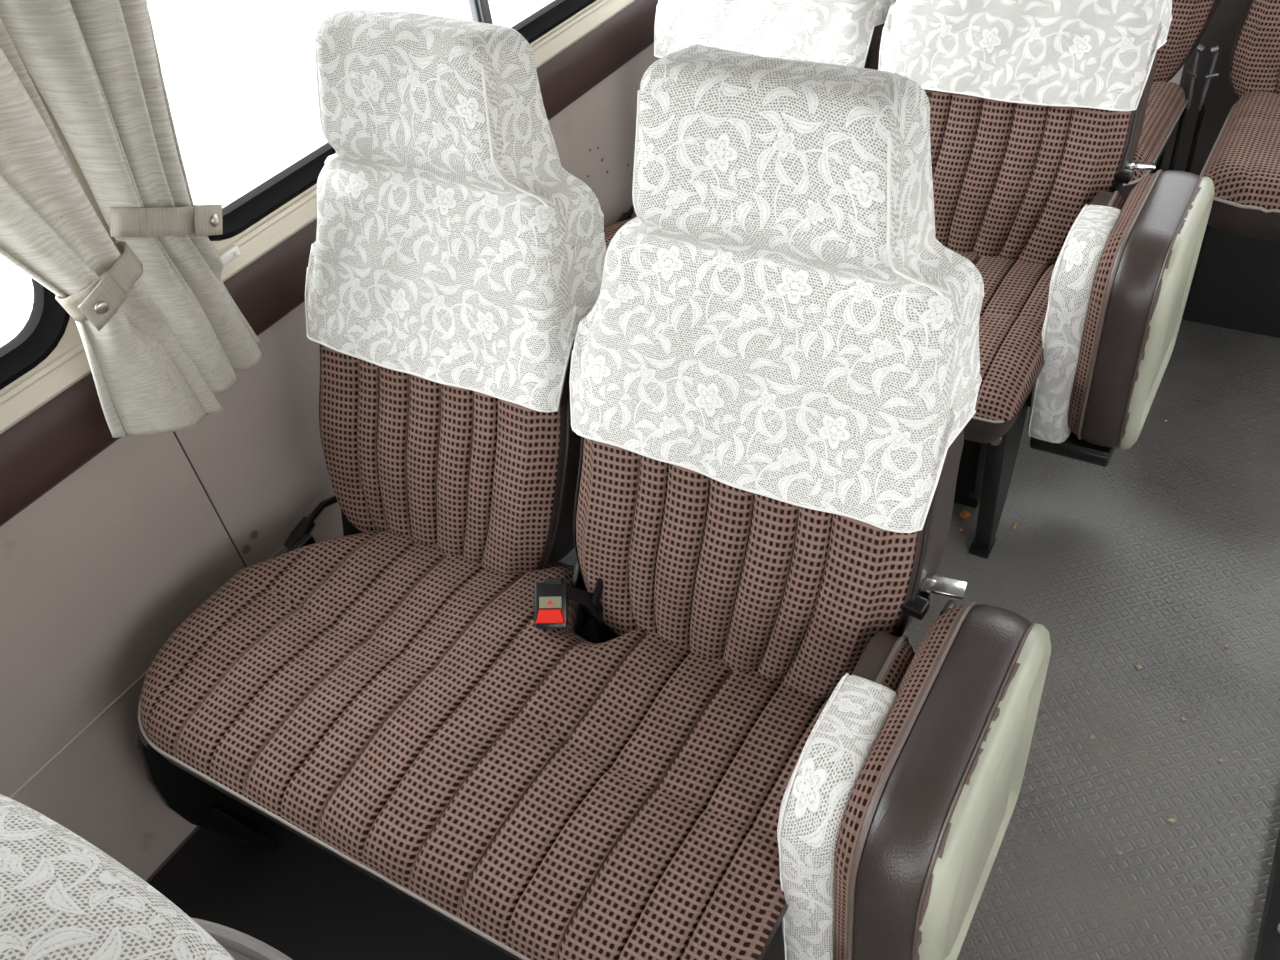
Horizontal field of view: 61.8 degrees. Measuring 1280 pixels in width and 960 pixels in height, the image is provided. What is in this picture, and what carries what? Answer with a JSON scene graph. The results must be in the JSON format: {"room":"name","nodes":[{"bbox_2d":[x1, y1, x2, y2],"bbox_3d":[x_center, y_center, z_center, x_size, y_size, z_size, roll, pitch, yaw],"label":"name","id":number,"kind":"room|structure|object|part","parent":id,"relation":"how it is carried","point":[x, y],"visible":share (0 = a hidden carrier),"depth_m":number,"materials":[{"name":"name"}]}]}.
{"room":"vehicle interior","nodes":[
{"label":"vehicle interior","id":0,"kind":"room"},
{"bbox_2d":[0,0,895,880],"bbox_3d":[-0.791,-0.237,1.083,0.050,1.970,5.950,18,48,27],"label":"wall","id":1,"kind":"structure","parent":0,"point":[100,570],"depth_m":1.48,"materials":[{"name":"grey plastic"}]},
{"bbox_2d":[0,278,69,389],"bbox_3d":[-1.051,-0.052,0.676,0.035,0.726,1.314,18,48,27],"label":"window","id":2,"kind":"structure","parent":1,"relation":"in","point":[47,323],"depth_m":1.25,"materials":[{"name":"black rubber"}]},
{"bbox_2d":[0,18,223,437],"bbox_3d":[-0.702,-0.287,1.003,0.101,0.871,0.408,18,48,27],"label":"curtain","id":3,"kind":"object","parent":1,"relation":"hanging from","point":[146,382],"visible":1,"depth_m":1.17,"materials":[{"name":"fabric"}]},
{"bbox_2d":[0,0,263,394],"bbox_3d":[-0.573,-0.488,1.190,0.102,0.854,0.237,18,48,27],"label":"curtain","id":4,"kind":"object","parent":1,"relation":"hanging from","point":[95,65],"visible":0.96,"depth_m":1.21,"materials":[{"name":"fabric"}]},
{"bbox_2d":[9,507,326,797],"bbox_3d":[-0.692,0.264,1.519,0.003,0.002,5.950,18,48,27],"label":"trim","id":5,"kind":"structure","parent":1,"relation":"attached to","point":[276,552],"depth_m":1.45,"materials":[{"name":"beige metal"}]},
{"bbox_2d":[173,431,246,567],"bbox_3d":[-0.613,0.028,1.524,0.002,0.350,0.004,18,48,27],"label":"trim","id":6,"kind":"structure","parent":1,"relation":"attached to","point":[176,436],"depth_m":1.52,"materials":[{"name":"grey"}]},
{"bbox_2d":[218,245,240,265],"bbox_3d":[-0.549,-0.300,1.427,0.014,0.014,0.034,18,48,27],"label":"label","id":7,"kind":"object","parent":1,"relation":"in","point":[232,252],"depth_m":1.42,"materials":[{"name":"white paint"}]},
{"bbox_2d":[0,0,636,433],"bbox_3d":[-0.739,-0.067,1.216,0.015,0.037,5.950,18,48,27],"label":"trim","id":8,"kind":"structure","parent":1,"relation":"attached to","point":[44,384],"depth_m":1.46,"materials":[{"name":"beige paint"}]},
{"bbox_2d":[0,0,657,526],"bbox_3d":[-0.729,-0.015,1.261,0.016,0.102,5.950,18,48,27],"label":"trim","id":9,"kind":"structure","parent":1,"relation":"attached to","point":[44,448],"depth_m":1.48,"materials":[{"name":"brown plastic"}]},
{"bbox_2d":[208,0,595,240],"bbox_3d":[-0.267,-0.996,1.583,0.035,0.726,1.446,18,48,27],"label":"window","id":10,"kind":"structure","parent":1,"relation":"in","point":[261,201],"depth_m":1.51,"materials":[{"name":"black rubber"}]},
{"bbox_3d":[-0.289,-0.967,1.555,0.021,0.690,0.034,18,48,27],"label":"sash","id":11,"kind":"part","parent":10,"relation":"part of","materials":[{"name":"grey metal"}]},
{"bbox_2d":[242,147,632,553],"bbox_3d":[-0.312,-0.307,1.888,0.001,0.185,1.144,18,48,27],"label":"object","id":12,"kind":"structure","parent":1,"relation":"attached to","point":[246,549],"depth_m":1.61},
{"bbox_2d":[615,205,634,222],"bbox_3d":[0.001,-0.559,2.247,0.166,0.042,0.046,-32,47,-24],"label":"handle","id":13,"kind":"object","parent":1,"relation":"attached to","point":[626,215],"visible":0.25,"depth_m":2.22,"materials":[{"name":"black plastic"}]},
{"bbox_3d":[0.017,-0.576,2.263,0.121,0.042,0.041,-24,44,-16],"label":"bent rod","id":14,"kind":"part","parent":13,"relation":"part of","materials":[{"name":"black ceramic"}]},
{"bbox_2d":[146,319,1279,959],"bbox_3d":[0.222,0.792,1.278,2.160,0.040,5.950,18,48,27],"label":"floor","id":15,"kind":"structure","parent":0,"point":[1094,555],"depth_m":1.69,"materials":[{"name":"grey plastic"}]},
{"bbox_2d":[0,794,292,959],"bbox_3d":[-0.617,0.670,0.722,0.930,1.075,0.824,18,48,27],"label":"seat","id":16,"kind":"object","parent":15,"relation":"on","point":[62,897],"visible":1,"depth_m":0.49,"materials":[{"name":"white fabric"}]},
{"bbox_2d":[148,819,514,959],"bbox_3d":[-0.581,0.921,1.240,0.780,0.006,1.060,18,48,27],"label":"platform","id":17,"kind":"object","parent":15,"relation":"on","point":[296,898],"visible":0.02,"depth_m":1.56,"materials":[{"name":"black"}]},
{"bbox_2d":[136,6,983,959],"bbox_3d":[-0.184,0.101,1.268,0.972,1.084,0.662,18,48,27],"label":"seat","id":18,"kind":"object","parent":15,"relation":"on","point":[744,415],"depth_m":1.17,"materials":[{"name":"brown fabric"}]},
{"bbox_3d":[-0.478,0.054,1.652,0.166,0.042,0.046,-32,47,-24],"label":"reclining handle","id":19,"kind":"part","parent":18,"relation":"part of","materials":[{"name":"black plastic"}]},
{"bbox_3d":[-0.462,0.038,1.667,0.121,0.042,0.041,-24,44,-16],"label":"bent rod","id":20,"kind":"part","parent":18,"relation":"part of","materials":[{"name":"black metal"}]},
{"bbox_3d":[-0.400,0.017,1.620,0.044,0.150,0.155,18,48,27],"label":"hinge plate","id":21,"kind":"part","parent":18,"relation":"part of","materials":[{"name":"black ceramic"}]},
{"bbox_3d":[-0.267,-0.180,1.347,0.430,0.734,0.080,18,33,27],"label":"backrest","id":22,"kind":"part","parent":18,"relation":"part of","materials":[{"name":"brown fabric"}]},
{"bbox_2d":[141,529,829,959],"bbox_3d":[-0.197,0.252,1.287,0.869,0.065,0.473,18,48,27],"label":"cushion","id":23,"kind":"object","parent":18,"relation":"on","point":[395,700],"depth_m":1.22,"materials":[{"name":"brown fabric"}]},
{"bbox_2d":[534,578,613,642],"bbox_3d":[-0.084,0.177,1.332,0.085,0.129,0.056,-4,42,5],"label":"seat belt buckle","id":24,"kind":"object","parent":18,"relation":"attached to","point":[551,596],"visible":0.98,"depth_m":1.30,"materials":[{"name":"black plastic"}]},
{"bbox_3d":[-0.060,0.126,1.440,0.008,0.150,0.155,18,48,27],"label":"hinge plate","id":25,"kind":"part","parent":18,"relation":"part of","materials":[{"name":"black ceramic"}]},
{"bbox_3d":[-0.143,0.294,1.396,0.800,0.056,0.510,18,48,27],"label":"frame","id":26,"kind":"part","parent":18,"relation":"part of","materials":[{"name":"black"}]},
{"bbox_2d":[592,577,602,613],"bbox_3d":[-0.042,0.152,1.338,0.038,0.100,0.016,-37,49,-27],"label":"stalk","id":27,"kind":"object","parent":18,"relation":"attached to","point":[596,599],"visible":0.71,"depth_m":1.32,"materials":[{"name":"black plastic"}]},
{"bbox_3d":[0.101,-0.048,1.128,0.430,0.734,0.080,18,37,27],"label":"backrest","id":28,"kind":"part","parent":18,"relation":"part of","materials":[{"name":"brown fabric"}]},
{"bbox_3d":[0.145,0.580,1.259,0.035,0.315,0.170,18,48,27],"label":"leg","id":29,"kind":"part","parent":18,"relation":"part of","materials":[{"name":"black metal"}]},
{"bbox_2d":[777,575,1050,959],"bbox_3d":[0.265,0.340,1.147,0.223,0.415,0.350,18,48,27],"label":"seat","id":30,"kind":"object","parent":18,"relation":"attached to","point":[898,803],"visible":0.99,"depth_m":0.98,"materials":[{"name":"brown leather"}]},
{"bbox_3d":[0.219,0.350,1.145,0.031,0.358,0.235,18,48,27],"label":"folded backrest","id":31,"kind":"part","parent":30,"relation":"part of","materials":[{"name":"brown leather"}]},
{"bbox_3d":[0.241,0.357,1.134,0.019,0.358,0.235,18,48,27],"label":"backrest","id":32,"kind":"part","parent":30,"relation":"part of","materials":[{"name":"brown fabric"}]},
{"bbox_2d":[833,605,965,959],"bbox_3d":[0.269,0.327,1.129,0.042,0.359,0.336,18,48,27],"label":"cushion","id":33,"kind":"object","parent":30,"relation":"on","point":[874,747],"depth_m":0.99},
{"bbox_2d":[852,605,1030,959],"bbox_3d":[0.314,0.341,1.106,0.064,0.373,0.350,18,48,27],"label":"seat cushion","id":34,"kind":"object","parent":30,"relation":"on","point":[918,797],"depth_m":0.95,"materials":[{"name":"brown leather"}]},
{"bbox_3d":[0.253,0.347,1.166,0.190,0.382,0.301,18,48,27],"label":"support arm","id":35,"kind":"part","parent":30,"relation":"part of","materials":[{"name":"black ceramic"}]},
{"bbox_3d":[0.349,0.353,1.087,0.019,0.367,0.343,18,48,27],"label":"plate","id":36,"kind":"part","parent":30,"relation":"part of","materials":[{"name":"beige paint"}]},
{"bbox_2d":[604,0,1172,558],"bbox_3d":[0.321,-0.494,1.838,0.905,1.085,0.637,18,48,27],"label":"seat","id":37,"kind":"object","parent":15,"relation":"on","point":[1036,106],"visible":0.4,"depth_m":1.73,"materials":[{"name":"brown fabric"}]},
{"bbox_2d":[604,218,1055,421],"bbox_3d":[0.286,-0.360,1.879,0.869,0.065,0.473,18,48,27],"label":"cushion","id":38,"kind":"object","parent":37,"relation":"on","point":[1015,271],"depth_m":1.71,"materials":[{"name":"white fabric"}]},
{"bbox_3d":[0.628,-0.132,1.959,0.070,0.320,0.190,18,48,27],"label":"leg","id":39,"kind":"part","parent":37,"relation":"part of","materials":[{"name":"black metal"}]},
{"bbox_3d":[0.628,-0.032,1.852,0.035,0.315,0.170,18,48,27],"label":"leg","id":40,"kind":"part","parent":37,"relation":"part of","materials":[{"name":"black metal"}]},
{"bbox_3d":[0.583,-0.660,1.721,0.430,0.734,0.080,18,37,27],"label":"backrest","id":41,"kind":"part","parent":37,"relation":"part of","materials":[{"name":"brown fabric"}]},
{"bbox_2d":[1028,161,1214,466],"bbox_3d":[0.747,-0.272,1.740,0.223,0.415,0.350,18,48,27],"label":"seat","id":42,"kind":"object","parent":37,"relation":"attached to","point":[1123,272],"visible":0.99,"depth_m":1.59,"materials":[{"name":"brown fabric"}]},
{"bbox_3d":[0.736,-0.265,1.759,0.190,0.382,0.301,18,48,27],"label":"support arm","id":43,"kind":"part","parent":42,"relation":"part of","materials":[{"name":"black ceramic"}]},
{"bbox_3d":[0.702,-0.262,1.738,0.031,0.358,0.235,18,48,27],"label":"folded backrest","id":44,"kind":"part","parent":42,"relation":"part of","materials":[{"name":"brown leather"}]},
{"bbox_2d":[1067,173,1154,434],"bbox_3d":[0.752,-0.285,1.722,0.042,0.359,0.336,18,48,27],"label":"cushion","id":45,"kind":"object","parent":42,"relation":"on","point":[1102,258],"depth_m":1.58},
{"bbox_3d":[0.723,-0.255,1.727,0.019,0.358,0.235,18,48,27],"label":"backrest","id":46,"kind":"part","parent":42,"relation":"part of","materials":[{"name":"fabric"}]},
{"bbox_2d":[1081,170,1200,447],"bbox_3d":[0.796,-0.271,1.699,0.064,0.373,0.350,18,48,27],"label":"seat cushion","id":47,"kind":"object","parent":42,"relation":"on","point":[1144,255],"depth_m":1.56,"materials":[{"name":"brown leather"}]},
{"bbox_3d":[0.831,-0.259,1.680,0.019,0.367,0.343,18,48,27],"label":"plate","id":48,"kind":"part","parent":42,"relation":"part of","materials":[{"name":"beige paint"}]},
{"bbox_2d":[959,509,969,519],"bbox_3d":[0.602,0.064,1.980,0.017,0.011,0.020,-25,44,-17],"label":"crumb","id":49,"kind":"object","parent":15,"relation":"on","point":[964,514],"visible":1,"depth_m":1.98,"materials":[{"name":"orange food"}]},
{"bbox_2d":[1119,0,1220,201],"bbox_3d":[0.911,-0.812,2.279,0.465,0.830,0.637,18,48,27],"label":"seat","id":50,"kind":"object","parent":15,"relation":"on","point":[1167,102],"visible":0.18,"depth_m":2.19,"materials":[{"name":"brown fabric"}]},
{"bbox_2d":[1130,81,1185,180],"bbox_3d":[0.875,-0.753,2.228,0.416,0.070,0.460,18,48,27],"label":"cushion","id":51,"kind":"object","parent":50,"relation":"on","point":[1166,104],"depth_m":2.15,"materials":[{"name":"brown fabric"}]},
{"bbox_3d":[1.156,-0.654,2.441,0.050,0.325,0.060,18,48,27],"label":"leg","id":52,"kind":"part","parent":50,"relation":"part of","materials":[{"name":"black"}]},
{"bbox_3d":[0.976,-1.056,2.252,0.463,0.450,0.112,18,48,27],"label":"backrest","id":53,"kind":"part","parent":50,"relation":"part of","materials":[{"name":"brown fabric"}]},
{"bbox_2d":[1168,818,1174,823],"bbox_3d":[0.746,0.478,1.501,0.010,0.005,0.008,18,48,27],"label":"crumb","id":54,"kind":"object","parent":15,"relation":"on","point":[1171,820],"visible":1,"depth_m":1.50,"materials":[{"name":"brown food"}]},
{"bbox_2d":[1168,43,1205,169],"bbox_3d":[1.195,-0.727,2.389,0.030,0.502,0.050,18,48,27],"label":"stalk","id":55,"kind":"object","parent":15,"relation":"on","point":[1200,47],"visible":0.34,"depth_m":2.32,"materials":[{"name":"grey metal"}]},
{"bbox_3d":[1.168,-0.856,2.263,0.027,0.138,0.018,18,48,27],"label":"rod","id":56,"kind":"part","parent":55,"relation":"part of","materials":[{"name":"grey metal"}]},
{"bbox_2d":[1185,45,1220,172],"bbox_3d":[1.224,-0.718,2.374,0.030,0.502,0.050,18,48,27],"label":"stalk","id":57,"kind":"object","parent":15,"relation":"on","point":[1215,50],"visible":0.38,"depth_m":2.30,"materials":[{"name":"grey metal"}]},
{"bbox_3d":[1.200,-0.845,2.246,0.027,0.138,0.018,18,48,27],"label":"rod","id":58,"kind":"part","parent":57,"relation":"part of","materials":[{"name":"grey metal"}]},
{"bbox_2d":[1161,0,1249,175],"bbox_3d":[1.290,-0.977,2.343,0.180,0.900,0.080,18,48,27],"label":"divider panel","id":59,"kind":"object","parent":15,"relation":"on","point":[1222,29],"visible":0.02,"depth_m":2.42,"materials":[{"name":"grey plastic"}]},
{"bbox_2d":[1182,224,1279,337],"bbox_3d":[1.613,-0.371,2.115,0.925,0.238,0.188,18,48,27],"label":"platform","id":60,"kind":"object","parent":15,"relation":"on","point":[1235,284],"visible":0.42,"depth_m":2.23,"materials":[{"name":"black"}]},
{"bbox_2d":[1200,0,1279,241],"bbox_3d":[1.343,-0.672,2.050,0.465,0.830,0.637,18,48,27],"label":"seat","id":61,"kind":"object","parent":15,"relation":"on","point":[1243,163],"visible":0.88,"depth_m":2.02,"materials":[{"name":"brown fabric"}]},
{"bbox_2d":[1201,91,1279,209],"bbox_3d":[1.307,-0.614,1.999,0.416,0.070,0.460,18,48,27],"label":"cushion","id":62,"kind":"object","parent":61,"relation":"on","point":[1243,163],"depth_m":1.97,"materials":[{"name":"brown fabric"}]},
{"bbox_3d":[1.408,-0.917,2.024,0.463,0.450,0.112,18,48,27],"label":"backrest","id":63,"kind":"part","parent":61,"relation":"part of","materials":[{"name":"brown fabric"}]},
{"bbox_2d":[1254,828,1279,959],"bbox_3d":[1.042,0.306,1.621,0.045,0.030,1.150,18,48,27],"label":"rail","id":64,"kind":"object","parent":15,"relation":"on","point":[1268,943],"visible":1,"depth_m":1.37,"materials":[{"name":"black metal"}]},
{"bbox_2d":[1168,65,1183,84],"bbox_3d":[1.635,-1.788,2.378,2.060,1.970,0.040,18,48,27],"label":"wall","id":65,"kind":"structure","parent":0,"point":[1176,79],"depth_m":3.08,"materials":[{"name":"grey plastic"}]}
]}

